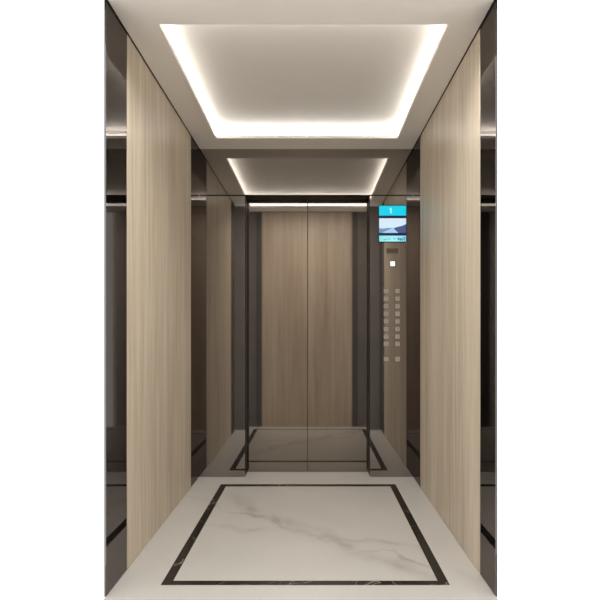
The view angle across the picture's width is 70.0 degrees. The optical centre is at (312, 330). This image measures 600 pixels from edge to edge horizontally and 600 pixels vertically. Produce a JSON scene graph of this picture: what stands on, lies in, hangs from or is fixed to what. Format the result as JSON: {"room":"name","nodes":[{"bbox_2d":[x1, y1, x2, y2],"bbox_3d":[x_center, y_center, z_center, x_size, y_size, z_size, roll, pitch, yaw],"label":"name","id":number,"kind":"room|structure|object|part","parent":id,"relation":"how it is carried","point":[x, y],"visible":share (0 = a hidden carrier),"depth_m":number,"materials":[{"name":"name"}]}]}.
{"room":"elevator interior","nodes":[
{"label":"elevator interior","id":0,"kind":"room"},
{"bbox_2d":[104,0,198,596],"bbox_3d":[-0.851,-0.145,2.478,0.008,2.472,1.443,0,0,0],"label":"wall","id":1,"kind":"structure","parent":0,"point":[151,158],"depth_m":2.16,"materials":[{"name":"beige wood"}]},
{"bbox_3d":[-0.849,-0.133,1.855,0.003,2.444,0.197,0,0,0],"label":"mirror panel","id":2,"kind":"part","parent":1,"relation":"part of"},
{"bbox_3d":[-0.849,-0.133,2.467,0.004,2.444,1.024,0,0,0],"label":"wood panel","id":3,"kind":"part","parent":1,"relation":"part of","materials":[{"name":"brown wood"}]},
{"bbox_3d":[-0.849,-0.133,3.090,0.003,2.444,0.219,0,0,0],"label":"mirror panel","id":4,"kind":"part","parent":1,"relation":"part of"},
{"bbox_2d":[103,472,497,599],"bbox_3d":[-0.048,1.117,2.547,1.606,0.050,1.616,0,0,0],"label":"floor","id":5,"kind":"structure","parent":0,"point":[256,535],"depth_m":2.19,"materials":[{"name":"white stone"}]},
{"bbox_2d":[108,0,493,148],"bbox_3d":[-0.048,-1.408,2.470,1.612,0.095,1.461,0,0,0],"label":"ceiling","id":6,"kind":"structure","parent":0,"point":[238,74],"depth_m":2.27,"materials":[{"name":"white paint"}]},
{"bbox_2d":[162,25,444,134],"bbox_3d":[-0.040,-1.419,2.462,1.422,0.073,1.263,0,0,0],"label":"recessed tray","id":7,"kind":"object","parent":6,"relation":"on","point":[244,79],"depth_m":2.40,"materials":[{"name":"white paint"}]},
{"bbox_2d":[199,148,412,476],"bbox_3d":[-0.048,-0.210,3.268,1.614,2.602,0.136,0,0,0],"label":"wall","id":8,"kind":"structure","parent":0,"point":[228,178],"depth_m":3.20,"materials":[{"name":"brown metal"}]},
{"bbox_3d":[-0.680,0.040,3.202,0.350,2.099,0.004,0,0,0],"label":"return panel","id":9,"kind":"part","parent":8,"relation":"part of","materials":[{"name":"brown metal"}]},
{"bbox_2d":[247,199,306,471],"bbox_3d":[-0.282,0.035,3.321,0.485,2.105,0.030,0,0,0],"label":"door","id":10,"kind":"structure","parent":8,"relation":"in","point":[276,228],"depth_m":3.31,"materials":[{"name":"brown metal"}]},
{"bbox_3d":[-0.048,-1.201,3.202,1.614,0.364,0.004,0,0,0],"label":"header panel","id":11,"kind":"part","parent":8,"relation":"part of","materials":[{"name":"brown metal"}]},
{"bbox_2d":[307,199,307,471],"bbox_3d":[-0.037,0.035,3.319,0.005,2.105,0.014,0,0,0],"label":"door gap","id":12,"kind":"object","parent":8,"relation":"attached to","point":[307,199],"depth_m":3.31,"materials":[{"name":"black"}]},
{"bbox_2d":[308,199,367,471],"bbox_3d":[0.207,0.035,3.321,0.485,2.105,0.030,0,0,0],"label":"door","id":13,"kind":"structure","parent":8,"relation":"in","point":[337,228],"depth_m":3.31,"materials":[{"name":"brown metal"}]},
{"bbox_3d":[0.595,0.040,3.202,0.329,2.099,0.004,0,0,0],"label":"return panel","id":14,"kind":"part","parent":8,"relation":"part of","materials":[{"name":"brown metal"}]},
{"bbox_2d":[378,205,405,241],"bbox_3d":[0.597,-0.801,3.195,0.209,0.278,0.010,0,0,0],"label":"display screen","id":15,"kind":"object","parent":8,"relation":"attached to","point":[391,218],"visible":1,"depth_m":3.19,"materials":[{"name":"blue glass"}]},
{"bbox_2d":[379,218,405,232],"bbox_3d":[0.597,-0.786,3.191,0.200,0.109,0.003,0,0,0],"label":"picture","id":16,"kind":"object","parent":15,"relation":"on","point":[386,225],"depth_m":3.19,"materials":[{"name":"multicoloured"}]},
{"bbox_2d":[384,248,399,361],"bbox_3d":[0.593,-0.194,3.197,0.124,0.849,0.006,0,0,0],"label":"control panel","id":17,"kind":"object","parent":8,"relation":"attached to","point":[388,250],"visible":1,"depth_m":3.19,"materials":[{"name":"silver metal"}]},
{"bbox_2d":[413,0,496,596],"bbox_3d":[0.755,-0.145,2.478,0.008,2.472,1.443,0,0,0],"label":"wall","id":18,"kind":"structure","parent":0,"point":[455,152],"depth_m":2.16,"materials":[{"name":"beige wood"}]},
{"bbox_3d":[0.754,-0.133,3.090,0.003,2.444,0.219,0,0,0],"label":"mirror panel","id":19,"kind":"part","parent":18,"relation":"part of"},
{"bbox_3d":[0.753,-0.133,2.450,0.004,2.444,1.059,0,0,0],"label":"wood panel","id":20,"kind":"part","parent":18,"relation":"part of","materials":[{"name":"brown wood"}]},
{"bbox_3d":[0.754,-0.133,1.838,0.003,2.444,0.162,0,0,0],"label":"mirror panel","id":21,"kind":"part","parent":18,"relation":"part of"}
]}

